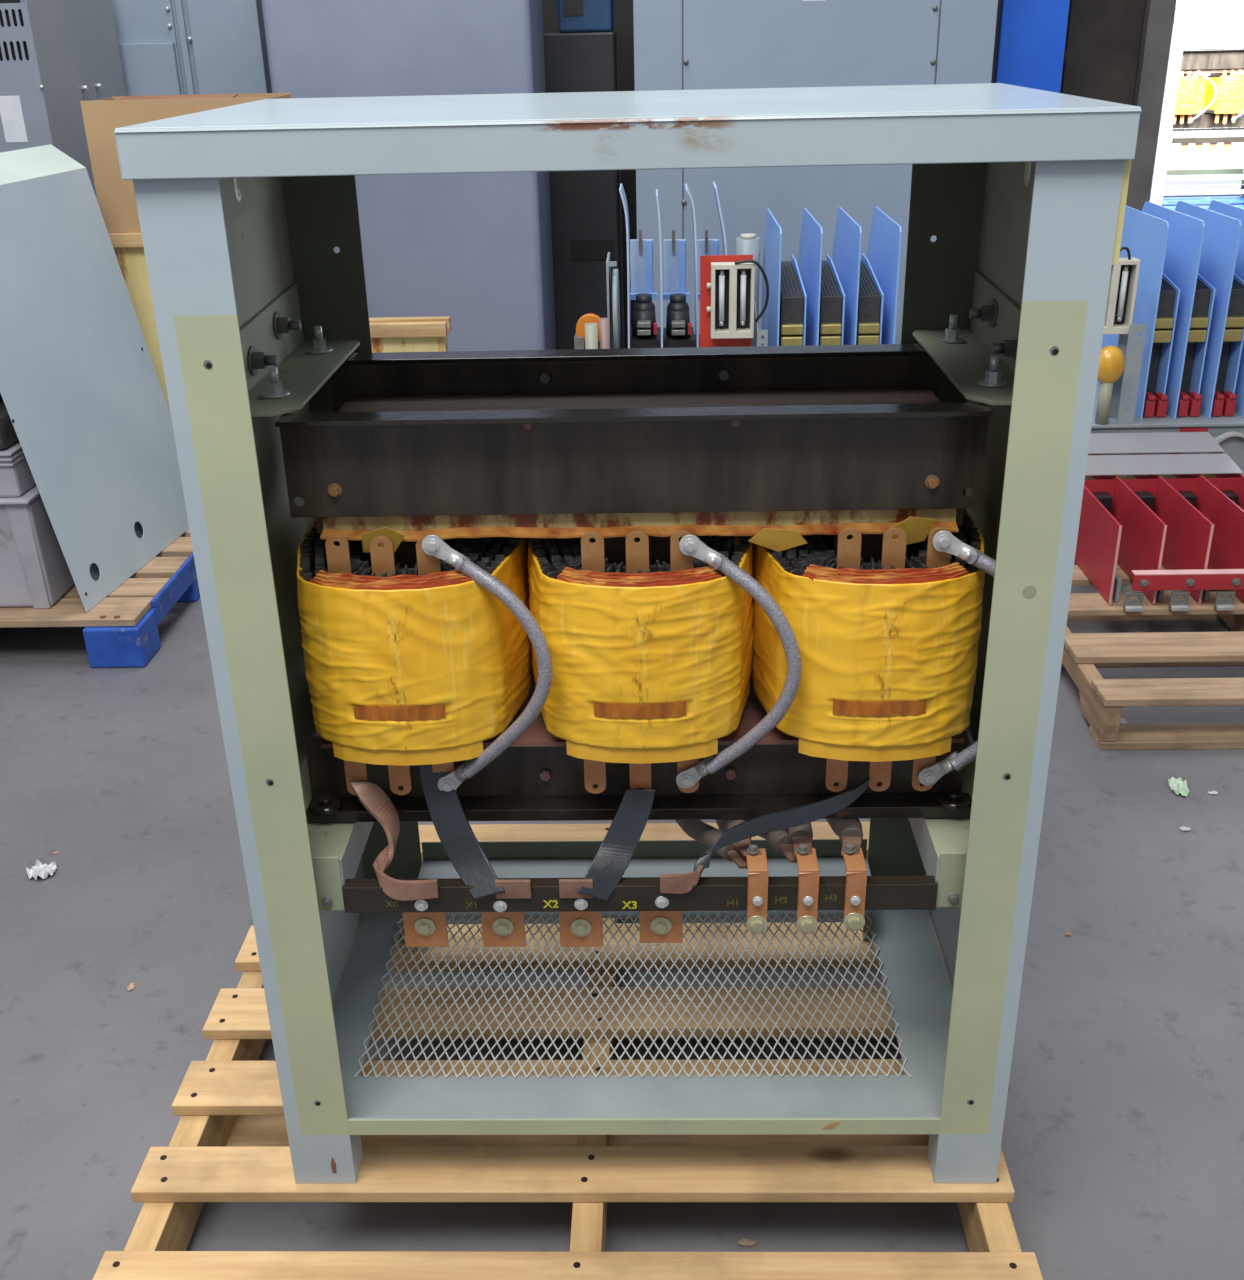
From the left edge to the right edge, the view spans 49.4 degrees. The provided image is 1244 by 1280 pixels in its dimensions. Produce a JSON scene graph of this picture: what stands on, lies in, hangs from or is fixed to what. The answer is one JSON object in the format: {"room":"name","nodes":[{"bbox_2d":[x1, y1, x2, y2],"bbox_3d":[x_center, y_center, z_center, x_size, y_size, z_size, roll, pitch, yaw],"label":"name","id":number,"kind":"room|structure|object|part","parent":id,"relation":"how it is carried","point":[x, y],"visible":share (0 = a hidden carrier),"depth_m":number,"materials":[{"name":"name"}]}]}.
{"room":"warehouse","nodes":[
{"label":"warehouse","id":0,"kind":"room"},
{"bbox_2d":[0,0,636,348],"bbox_3d":[-2.840,-3.878,5.856,10.150,5.500,0.200,-1,24,2],"label":"wall","id":1,"kind":"structure","parent":0,"point":[623,9],"depth_m":6.25,"materials":[{"name":"black metal"}]},
{"bbox_2d":[1060,0,1145,104],"bbox_3d":[2.026,-3.072,5.651,0.304,4.000,0.350,-1,24,2],"label":"cabinet","id":2,"kind":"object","parent":1,"relation":"attached to","point":[1102,43],"depth_m":5.72,"materials":[{"name":"brown metal"}]},
{"bbox_2d":[0,180,1243,1279],"bbox_3d":[0.652,-1.574,7.379,17.000,0.100,20.000,-1,24,2],"label":"floor","id":3,"kind":"structure","parent":0,"point":[1122,1143],"depth_m":2.42,"materials":[{"name":"grey concrete"}]},
{"bbox_2d":[26,860,55,879],"bbox_3d":[-1.210,0.478,2.818,0.061,0.018,0.057,-1,24,2],"label":"scrap","id":4,"kind":"object","parent":3,"relation":"on","point":[40,870],"visible":1,"depth_m":2.82,"materials":[{"name":"white paper"}]},
{"bbox_2d":[0,0,125,232],"bbox_3d":[-2.219,-1.689,4.878,0.720,2.300,0.770,-1,24,2],"label":"tall cabinet","id":5,"kind":"object","parent":3,"relation":"on","point":[56,55],"visible":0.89,"depth_m":4.51,"materials":[{"name":"grey metal"}]},
{"bbox_3d":[-2.231,-1.274,4.705,0.696,1.688,0.010,-1,24,2],"label":"plate","id":6,"kind":"part","parent":5,"relation":"part of","materials":[{"name":"grey metal"}]},
{"bbox_3d":[-2.230,-1.260,4.675,0.700,1.688,0.004,-1,24,2],"label":"panel","id":7,"kind":"part","parent":5,"relation":"part of","materials":[{"name":"grey paint"}]},
{"bbox_2d":[0,529,199,667],"bbox_3d":[-1.922,-0.197,4.190,1.235,0.142,1.046,-1,24,2],"label":"pallet","id":8,"kind":"object","parent":3,"relation":"on","point":[121,630],"visible":0.45,"depth_m":3.76,"materials":[{"name":"brown wood"}]},
{"bbox_2d":[0,440,74,608],"bbox_3d":[-1.865,-0.371,3.859,0.580,0.450,0.462,-1,24,2],"label":"storage tote","id":9,"kind":"object","parent":8,"relation":"on","point":[35,572],"visible":0.56,"depth_m":3.69,"materials":[{"name":"grey plastic"}]},
{"bbox_2d":[0,393,18,449],"bbox_3d":[-1.857,-0.650,3.717,0.460,0.174,0.410,-1,24,2],"label":"housing","id":10,"kind":"object","parent":9,"relation":"on","point":[8,436],"visible":0.22,"depth_m":3.59,"materials":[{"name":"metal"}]},
{"bbox_2d":[0,144,188,612],"bbox_3d":[-1.625,-0.807,3.967,0.403,1.143,0.998,2,25,7],"label":"metal cover","id":11,"kind":"object","parent":8,"relation":"on","point":[81,391],"visible":0.99,"depth_m":3.87,"materials":[{"name":"grey metal"}]},
{"bbox_2d":[127,982,134,990],"bbox_3d":[-0.898,0.634,2.476,0.013,0.006,0.022,-1,24,2],"label":"scrap","id":12,"kind":"object","parent":3,"relation":"on","point":[131,986],"visible":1,"depth_m":2.48,"materials":[{"name":"paper"}]},
{"bbox_2d":[108,232,170,414],"bbox_3d":[-1.480,-0.905,4.663,0.258,1.020,0.422,-1,24,2],"label":"wooden crate","id":13,"kind":"object","parent":3,"relation":"on","point":[128,247],"visible":0.05,"depth_m":4.36,"materials":[{"name":"brown wood"}]},
{"bbox_3d":[-1.603,-0.924,4.663,0.012,0.880,0.366,-1,24,2],"label":"corner post","id":14,"kind":"part","parent":13,"relation":"part of","materials":[{"name":"brown wood"}]},
{"bbox_2d":[80,93,290,231],"bbox_3d":[-1.355,-1.528,4.320,0.578,0.392,0.275,-1,24,2],"label":"cardboard box","id":15,"kind":"object","parent":13,"relation":"on","point":[116,198],"visible":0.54,"depth_m":4.17,"materials":[{"name":"brown cardboard"}]},
{"bbox_2d":[20,0,271,95],"bbox_3d":[-1.802,-2.058,5.547,0.892,2.400,0.630,-1,24,2],"label":"enclosure","id":16,"kind":"object","parent":3,"relation":"on","point":[167,47],"visible":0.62,"depth_m":5.13,"materials":[{"name":"blue paint"}]},
{"bbox_3d":[-1.963,-2.062,5.565,0.568,2.400,0.600,-1,24,2],"label":"door","id":17,"kind":"part","parent":16,"relation":"part of","materials":[{"name":"blue paint"}]},
{"bbox_3d":[-1.846,-1.550,5.449,0.330,1.559,0.029,-1,24,2],"label":"panel","id":18,"kind":"part","parent":16,"relation":"part of","materials":[{"name":"blue paint"}]},
{"bbox_3d":[-1.487,-2.067,5.553,0.263,2.400,0.600,-1,24,2],"label":"door","id":19,"kind":"part","parent":16,"relation":"part of","materials":[{"name":"blue paint"}]},
{"bbox_2d":[261,0,555,350],"bbox_3d":[-0.747,-1.794,5.035,0.907,2.300,0.620,-1,24,2],"label":"tall cabinet","id":20,"kind":"object","parent":3,"relation":"on","point":[473,249],"visible":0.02,"depth_m":4.78,"materials":[{"name":"grey metal"}]},
{"bbox_2d":[369,316,450,352],"bbox_3d":[-0.855,-0.676,4.462,0.620,0.744,0.112,-1,24,2],"label":"wooden crate","id":21,"kind":"object","parent":3,"relation":"on","point":[388,334],"visible":0.2,"depth_m":4.31,"materials":[{"name":"brown wood"}]},
{"bbox_3d":[-0.855,-0.679,4.467,0.596,0.686,0.060,-1,24,2],"label":"panel","id":22,"kind":"part","parent":21,"relation":"part of","materials":[{"name":"beige wood"}]},
{"bbox_2d":[92,822,1042,1279],"bbox_3d":[-0.062,0.661,2.213,1.213,0.140,1.142,-1,24,2],"label":"wooden pallet","id":23,"kind":"object","parent":3,"relation":"on","point":[229,1142],"visible":0.45,"depth_m":1.90,"materials":[{"name":"brown wood"}]},
{"bbox_2d":[114,83,1140,1182],"bbox_3d":[0.021,0.012,1.816,0.974,1.365,0.560,-1,24,2],"label":"transformer","id":24,"kind":"object","parent":23,"relation":"on","point":[768,593],"visible":1,"depth_m":1.63,"materials":[{"name":"blue paint"}]},
{"bbox_3d":[-0.421,0.134,1.627,0.084,1.318,0.075,-1,24,2],"label":"post","id":25,"kind":"part","parent":24,"relation":"part of","materials":[{"name":"grey metal"}]},
{"bbox_3d":[-0.462,-0.571,1.674,0.002,0.073,0.278,-1,24,2],"label":"lifting plate","id":26,"kind":"part","parent":24,"relation":"part of","materials":[{"name":"grey metal"}]},
{"bbox_3d":[-0.455,-0.003,1.822,0.003,1.230,0.533,-1,24,2],"label":"panel","id":27,"kind":"part","parent":24,"relation":"part of","materials":[{"name":"green paint"}]},
{"bbox_3d":[-0.394,0.198,1.921,0.102,0.060,0.502,-1,24,2],"label":"rail","id":28,"kind":"part","parent":24,"relation":"part of","materials":[{"name":"grey metal"}]},
{"bbox_3d":[-0.399,-0.074,2.083,0.101,1.318,0.003,-1,24,2],"label":"post","id":29,"kind":"part","parent":24,"relation":"part of","materials":[{"name":"black metal"}]},
{"bbox_3d":[-0.253,0.353,1.732,0.055,0.095,0.005,-1,24,2],"label":"terminal plate","id":30,"kind":"part","parent":24,"relation":"part of","materials":[{"name":"orange metal"}]},
{"bbox_3d":[-0.262,-0.059,1.814,0.090,0.273,0.200,-1,24,2],"label":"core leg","id":31,"kind":"part","parent":24,"relation":"part of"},
{"bbox_3d":[-0.153,0.352,1.729,0.055,0.095,0.005,-1,24,2],"label":"terminal plate","id":32,"kind":"part","parent":24,"relation":"part of","materials":[{"name":"orange metal"}]},
{"bbox_3d":[-0.053,0.351,1.726,0.055,0.096,0.005,-1,24,2],"label":"terminal plate","id":33,"kind":"part","parent":24,"relation":"part of","materials":[{"name":"orange metal"}]},
{"bbox_3d":[0.007,-0.588,1.543,0.974,0.047,0.560,-1,24,2],"label":"lid","id":34,"kind":"part","parent":24,"relation":"part of","materials":[{"name":"blue paint"}]},
{"bbox_3d":[0.026,-0.062,1.806,0.090,0.273,0.200,-1,24,2],"label":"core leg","id":35,"kind":"part","parent":24,"relation":"part of","materials":[{"name":"black metal"}]},
{"bbox_2d":[333,910,952,1134],"bbox_3d":[0.033,0.542,2.057,0.942,0.026,0.536,-1,24,2],"label":"tray","id":36,"kind":"object","parent":24,"relation":"on","point":[916,983],"depth_m":1.94,"materials":[{"name":"blue paint"}]},
{"bbox_3d":[0.035,0.386,2.230,0.744,0.070,0.100,-1,24,2],"label":"rail","id":37,"kind":"part","parent":24,"relation":"part of","materials":[{"name":"grey metal"}]},
{"bbox_3d":[0.050,0.348,1.723,0.055,0.090,0.005,-1,24,2],"label":"terminal plate","id":38,"kind":"part","parent":24,"relation":"part of","materials":[{"name":"orange metal"}]},
{"bbox_3d":[0.310,-0.065,1.798,0.090,0.273,0.200,-1,24,2],"label":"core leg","id":39,"kind":"part","parent":24,"relation":"part of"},
{"bbox_3d":[0.452,-0.083,2.060,0.101,1.318,0.003,-1,24,2],"label":"post","id":40,"kind":"part","parent":24,"relation":"part of","materials":[{"name":"black metal"}]},
{"bbox_3d":[0.444,0.189,1.899,0.102,0.060,0.502,-1,24,2],"label":"rail","id":41,"kind":"part","parent":24,"relation":"part of","materials":[{"name":"grey metal"}]},
{"bbox_3d":[0.495,-0.013,1.797,0.003,1.230,0.533,-1,24,2],"label":"panel","id":42,"kind":"part","parent":24,"relation":"part of","materials":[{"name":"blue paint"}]},
{"bbox_3d":[0.482,-0.581,1.649,0.002,0.073,0.278,-1,24,2],"label":"lifting plate","id":43,"kind":"part","parent":24,"relation":"part of","materials":[{"name":"grey metal"}]},
{"bbox_3d":[0.454,0.124,1.604,0.084,1.318,0.075,-1,24,2],"label":"post","id":44,"kind":"part","parent":24,"relation":"part of","materials":[{"name":"grey metal"}]},
{"bbox_2d":[543,31,623,349],"bbox_3d":[-0.158,-1.823,5.961,0.302,1.561,0.606,-1,24,2],"label":"cabinet","id":45,"kind":"object","parent":3,"relation":"on","point":[586,211],"visible":0.49,"depth_m":5.66,"materials":[{"name":"black metal"}]},
{"bbox_2d":[558,0,613,31],"bbox_3d":[-0.144,-2.593,5.502,0.212,0.220,0.404,-1,24,2],"label":"box","id":46,"kind":"object","parent":45,"relation":"on","point":[573,15],"visible":1,"depth_m":5.34,"materials":[{"name":"plastic"}]},
{"bbox_3d":[-0.123,-1.645,5.712,0.182,0.082,0.006,-1,24,2],"label":"drawer","id":47,"kind":"part","parent":45,"relation":"part of","materials":[{"name":"black metal"}]},
{"bbox_2d":[738,1238,755,1245],"bbox_3d":[0.178,0.857,1.928,0.026,0.007,0.012,-1,24,2],"label":"scrap","id":48,"kind":"object","parent":3,"relation":"on","point":[744,1242],"visible":1,"depth_m":1.93,"materials":[{"name":"paper"}]},
{"bbox_2d":[633,0,997,343],"bbox_3d":[0.695,-1.964,5.215,1.282,2.400,0.612,-1,24,2],"label":"tall cabinet","id":49,"kind":"object","parent":3,"relation":"on","point":[679,44],"visible":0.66,"depth_m":4.86,"materials":[{"name":"grey metal"}]},
{"bbox_3d":[0.135,-1.863,4.962,0.173,2.350,0.020,-1,24,2],"label":"panel","id":50,"kind":"part","parent":49,"relation":"part of","materials":[{"name":"blue paint"}]},
{"bbox_3d":[1.231,-1.875,4.933,0.198,2.350,0.020,-1,24,2],"label":"panel","id":51,"kind":"part","parent":49,"relation":"part of","materials":[{"name":"blue paint"}]},
{"bbox_2d":[991,0,1069,92],"bbox_3d":[1.564,-2.191,5.430,0.276,2.600,0.400,-1,24,2],"label":"tall cabinet","id":52,"kind":"object","parent":3,"relation":"on","point":[1030,35],"visible":0.02,"depth_m":5.17,"materials":[{"name":"metal"}]},
{"bbox_2d":[1120,718,1127,724],"bbox_3d":[1.226,0.199,3.316,0.026,0.012,0.026,17,30,34],"label":"scrap","id":53,"kind":"object","parent":3,"relation":"on","point":[1122,721],"visible":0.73,"depth_m":3.31,"materials":[{"name":"white paper"}]},
{"bbox_2d":[1061,564,1243,749],"bbox_3d":[1.725,0.016,3.546,1.184,0.135,0.854,-1,24,2],"label":"pallet","id":54,"kind":"object","parent":3,"relation":"on","point":[1102,700],"visible":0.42,"depth_m":3.35,"materials":[{"name":"brown wood"}]},
{"bbox_2d":[1075,432,1243,611],"bbox_3d":[1.502,-0.356,3.875,0.620,0.273,0.752,-1,24,2],"label":"switch","id":55,"kind":"object","parent":54,"relation":"on","point":[1176,510],"visible":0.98,"depth_m":3.80,"materials":[{"name":"red plastic"},{"name":"grey painted metal"},{"name":"black plastic"}]},
{"bbox_3d":[1.341,-0.211,3.820,0.010,0.062,0.380,-1,24,2],"label":"frame","id":56,"kind":"part","parent":55,"relation":"part of","materials":[{"name":"grey paint"}]},
{"bbox_3d":[1.458,-0.212,3.816,0.010,0.062,0.380,-1,24,2],"label":"frame","id":57,"kind":"part","parent":55,"relation":"part of","materials":[{"name":"grey paint"}]},
{"bbox_3d":[1.580,-0.213,3.813,0.010,0.062,0.380,-1,24,2],"label":"frame","id":58,"kind":"part","parent":55,"relation":"part of","materials":[{"name":"grey paint"}]},
{"bbox_2d":[1088,385,1243,454],"bbox_3d":[1.130,-0.636,4.652,2.620,0.432,0.840,-1,24,2],"label":"rack","id":59,"kind":"object","parent":3,"relation":"on","point":[1217,425],"visible":0.07,"depth_m":4.18,"materials":[{"name":"grey metal"}]},
{"bbox_2d":[574,313,609,348],"bbox_3d":[-0.092,-0.871,4.319,0.113,0.321,0.140,-1,24,2],"label":"spool","id":60,"kind":"object","parent":59,"relation":"on","point":[591,329],"visible":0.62,"depth_m":4.24,"materials":[{"name":"plastic"}]},
{"bbox_2d":[606,182,726,348],"bbox_3d":[0.175,-1.103,4.356,0.442,0.700,0.290,-1,24,2],"label":"switch","id":61,"kind":"object","parent":59,"relation":"on","point":[644,332],"visible":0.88,"depth_m":4.33,"materials":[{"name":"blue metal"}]},
{"bbox_3d":[-0.039,-1.006,4.422,0.007,0.478,0.200,-1,24,2],"label":"plate","id":62,"kind":"part","parent":61,"relation":"part of","materials":[{"name":"grey paint"}]},
{"bbox_3d":[0.013,-1.078,4.311,0.026,0.700,0.180,-1,24,2],"label":"curved blade","id":63,"kind":"part","parent":61,"relation":"part of","materials":[{"name":"silver metal"}]},
{"bbox_3d":[0.065,-1.214,4.424,0.074,0.184,0.020,-1,24,2],"label":"plate","id":64,"kind":"part","parent":61,"relation":"part of","materials":[{"name":"blue plastic"}]},
{"bbox_3d":[0.120,-1.070,4.312,0.017,0.680,0.180,-1,24,2],"label":"curved blade","id":65,"kind":"part","parent":61,"relation":"part of","materials":[{"name":"silver metal"}]},
{"bbox_3d":[0.173,-1.213,4.422,0.072,0.184,0.020,-1,24,2],"label":"plate","id":66,"kind":"part","parent":61,"relation":"part of","materials":[{"name":"blue plastic"}]},
{"bbox_3d":[0.223,-1.079,4.306,0.040,0.696,0.180,-1,24,2],"label":"curved blade","id":67,"kind":"part","parent":61,"relation":"part of","materials":[{"name":"white metal"}]},
{"bbox_3d":[0.280,-1.212,4.420,0.071,0.183,0.020,-1,24,2],"label":"plate","id":68,"kind":"part","parent":61,"relation":"part of","materials":[{"name":"blue plastic"}]},
{"bbox_3d":[0.319,-1.081,4.303,0.059,0.700,0.180,-1,24,2],"label":"curved blade","id":69,"kind":"part","parent":61,"relation":"part of","materials":[{"name":"silver metal"}]},
{"bbox_2d":[700,255,768,346],"bbox_3d":[0.344,-0.928,4.191,0.205,0.513,0.150,-1,24,2],"label":"fuse holder","id":70,"kind":"object","parent":59,"relation":"on","point":[728,314],"visible":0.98,"depth_m":4.11,"materials":[{"name":"red plastic"}]},
{"bbox_2d":[736,233,759,345],"bbox_3d":[0.427,-1.123,4.622,0.080,0.507,0.080,-1,24,2],"label":"can","id":71,"kind":"object","parent":59,"relation":"on","point":[748,243],"visible":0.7,"depth_m":4.51,"materials":[{"name":"grey paint"}]},
{"bbox_2d":[761,206,901,345],"bbox_3d":[0.659,-1.082,4.416,0.358,0.593,0.660,-1,24,2],"label":"switch","id":72,"kind":"object","parent":59,"relation":"on","point":[843,299],"visible":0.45,"depth_m":4.19,"materials":[{"name":"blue plastic"}]},
{"bbox_3d":[0.566,-1.014,4.380,0.005,0.382,0.465,-1,24,2],"label":"cheek plate","id":73,"kind":"part","parent":72,"relation":"part of","materials":[{"name":"blue plastic"}]},
{"bbox_3d":[0.683,-1.015,4.377,0.005,0.382,0.465,-1,24,2],"label":"cheek plate","id":74,"kind":"part","parent":72,"relation":"part of","materials":[{"name":"blue plastic"}]},
{"bbox_3d":[0.799,-1.016,4.374,0.005,0.382,0.465,-1,24,2],"label":"cheek plate","id":75,"kind":"part","parent":72,"relation":"part of","materials":[{"name":"blue plastic"}]},
{"bbox_2d":[1095,345,1124,424],"bbox_3d":[1.482,-0.781,4.139,0.095,0.239,0.078,-1,24,2],"label":"spool","id":76,"kind":"object","parent":59,"relation":"on","point":[1112,359],"visible":0.89,"depth_m":4.10,"materials":[{"name":"orange plastic"}]},
{"bbox_3d":[1.482,-0.738,4.159,0.040,0.145,0.040,-1,24,2],"label":"spool post","id":77,"kind":"part","parent":76,"relation":"part of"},
{"bbox_2d":[1103,247,1140,417],"bbox_3d":[1.479,-0.928,4.115,0.153,0.526,0.058,-1,24,2],"label":"panel","id":78,"kind":"object","parent":59,"relation":"on","point":[1121,301],"visible":0.59,"depth_m":4.06,"materials":[{"name":"grey paint"}]},
{"bbox_3d":[1.540,-0.864,4.171,0.035,0.363,0.008,-1,24,2],"label":"panel","id":79,"kind":"part","parent":78,"relation":"part of","materials":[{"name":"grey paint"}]},
{"bbox_2d":[1117,324,1146,423],"bbox_3d":[1.548,-0.806,4.113,0.049,0.304,0.005,-1,24,2],"label":"strip","id":80,"kind":"object","parent":59,"relation":"on","point":[1134,351],"visible":1,"depth_m":4.11,"materials":[{"name":"grey paint"}]},
{"bbox_3d":[1.119,-0.593,4.230,2.620,0.138,0.015,-1,24,2],"label":"rail","id":81,"kind":"part","parent":59,"relation":"part of","materials":[{"name":"grey metal"}]},
{"bbox_3d":[1.125,-0.828,4.565,2.620,0.011,0.840,-1,24,2],"label":"plate","id":82,"kind":"part","parent":59,"relation":"part of","materials":[{"name":"grey paint"}]},
{"bbox_2d":[1097,200,1243,419],"bbox_3d":[1.776,-1.094,4.386,0.324,0.592,0.660,-1,24,2],"label":"switch","id":83,"kind":"object","parent":59,"relation":"on","point":[1190,292],"visible":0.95,"depth_m":4.17,"materials":[{"name":"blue plastic"}]},
{"bbox_3d":[1.689,-1.026,4.350,0.005,0.382,0.465,-1,24,2],"label":"cheek plate","id":84,"kind":"part","parent":83,"relation":"part of","materials":[{"name":"blue plastic"}]},
{"bbox_3d":[1.795,-1.027,4.348,0.005,0.382,0.465,-1,24,2],"label":"cheek plate","id":85,"kind":"part","parent":83,"relation":"part of","materials":[{"name":"blue plastic"}]},
{"bbox_3d":[1.903,-1.028,4.345,0.005,0.382,0.465,-1,24,2],"label":"cheek plate","id":86,"kind":"part","parent":83,"relation":"part of","materials":[{"name":"blue plastic"}]},
{"bbox_2d":[1168,776,1188,796],"bbox_3d":[1.247,0.326,3.031,0.042,0.017,0.082,-1,24,2],"label":"paper scrap","id":87,"kind":"object","parent":3,"relation":"on","point":[1178,786],"visible":1,"depth_m":3.03,"materials":[{"name":"green paper"}]},
{"bbox_2d":[1179,826,1190,830],"bbox_3d":[1.199,0.401,2.881,0.024,0.005,0.017,-1,24,2],"label":"scrap","id":88,"kind":"object","parent":3,"relation":"on","point":[1182,828],"visible":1,"depth_m":2.88,"materials":[{"name":"white paper"}]},
{"bbox_2d":[1197,431,1243,474],"bbox_3d":[1.879,-0.447,4.219,0.210,0.413,0.036,-1,24,2],"label":"plate","id":89,"kind":"object","parent":3,"relation":"on","point":[1232,443],"visible":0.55,"depth_m":4.16,"materials":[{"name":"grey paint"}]},
{"bbox_3d":[1.883,-0.591,4.151,0.135,0.094,0.024,-1,24,2],"label":"curved handle","id":90,"kind":"part","parent":89,"relation":"part of","materials":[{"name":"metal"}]},
{"bbox_3d":[4.358,-3.054,10.147,1.280,0.149,0.990,-1,24,2],"label":"crate","id":91,"kind":"object","parent":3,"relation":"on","visible":0},
{"bbox_2d":[1162,194,1243,209],"bbox_3d":[4.355,-3.193,10.095,1.320,0.144,1.030,-1,24,2],"label":"pallet","id":92,"kind":"object","parent":91,"relation":"on","point":[1201,200],"visible":0.18,"depth_m":10.18,"materials":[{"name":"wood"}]},
{"bbox_2d":[1149,0,1243,205],"bbox_3d":[4.299,-3.873,9.768,0.974,1.365,0.560,-1,24,2],"label":"transformer","id":93,"kind":"object","parent":92,"relation":"on","point":[1219,95],"visible":0.82,"depth_m":9.58,"materials":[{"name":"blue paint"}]},
{"bbox_3d":[3.857,-3.751,9.579,0.084,1.318,0.075,-1,24,2],"label":"post","id":94,"kind":"part","parent":93,"relation":"part of","materials":[{"name":"white metal"}]},
{"bbox_3d":[4.026,-3.531,9.684,0.055,0.095,0.005,-1,24,2],"label":"terminal plate","id":95,"kind":"part","parent":93,"relation":"part of","materials":[{"name":"white metal"}]},
{"bbox_3d":[4.126,-3.532,9.681,0.055,0.095,0.005,-1,24,2],"label":"terminal plate","id":96,"kind":"part","parent":93,"relation":"part of","materials":[{"name":"white metal"}]},
{"bbox_2d":[1163,184,1243,194],"bbox_3d":[4.311,-3.342,10.009,0.942,0.026,0.536,-1,24,2],"label":"tray","id":97,"kind":"object","parent":93,"relation":"on","point":[1241,191],"depth_m":9.77,"materials":[{"name":"white paint"}]},
{"bbox_3d":[4.314,-3.498,10.182,0.744,0.070,0.100,-1,24,2],"label":"rail","id":98,"kind":"part","parent":93,"relation":"part of","materials":[{"name":"white paint"}]},
{"bbox_3d":[4.285,-4.473,9.496,0.974,0.047,0.560,-1,24,2],"label":"lid","id":99,"kind":"part","parent":93,"relation":"part of","materials":[{"name":"white paint"}]},
{"bbox_3d":[4.226,-3.533,9.679,0.055,0.096,0.005,-1,24,2],"label":"terminal plate","id":100,"kind":"part","parent":93,"relation":"part of","materials":[{"name":"white metal"}]},
{"bbox_3d":[4.305,-3.946,9.758,0.090,0.273,0.200,-1,24,2],"label":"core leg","id":101,"kind":"part","parent":93,"relation":"part of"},
{"bbox_3d":[4.328,-3.537,9.675,0.055,0.090,0.005,-1,24,2],"label":"terminal plate","id":102,"kind":"part","parent":93,"relation":"part of","materials":[{"name":"white metal"}]},
{"bbox_3d":[4.730,-3.968,10.012,0.101,1.318,0.003,-1,24,2],"label":"post","id":103,"kind":"part","parent":93,"relation":"part of","materials":[{"name":"white"}]},
{"bbox_2d":[1126,0,1175,210],"bbox_3d":[2.232,-3.012,5.509,0.105,4.000,0.150,-1,24,2],"label":"trim","id":104,"kind":"structure","parent":0,"point":[1158,19],"depth_m":5.74,"materials":[{"name":"black metal"}]},
{"bbox_2d":[1167,6,1243,171],"bbox_3d":[4.497,-7.746,13.387,9.500,6.000,0.200,-1,24,2],"label":"wall","id":105,"kind":"structure","parent":0,"point":[1206,27],"depth_m":13.98,"materials":[{"name":"white paint"}]}
]}

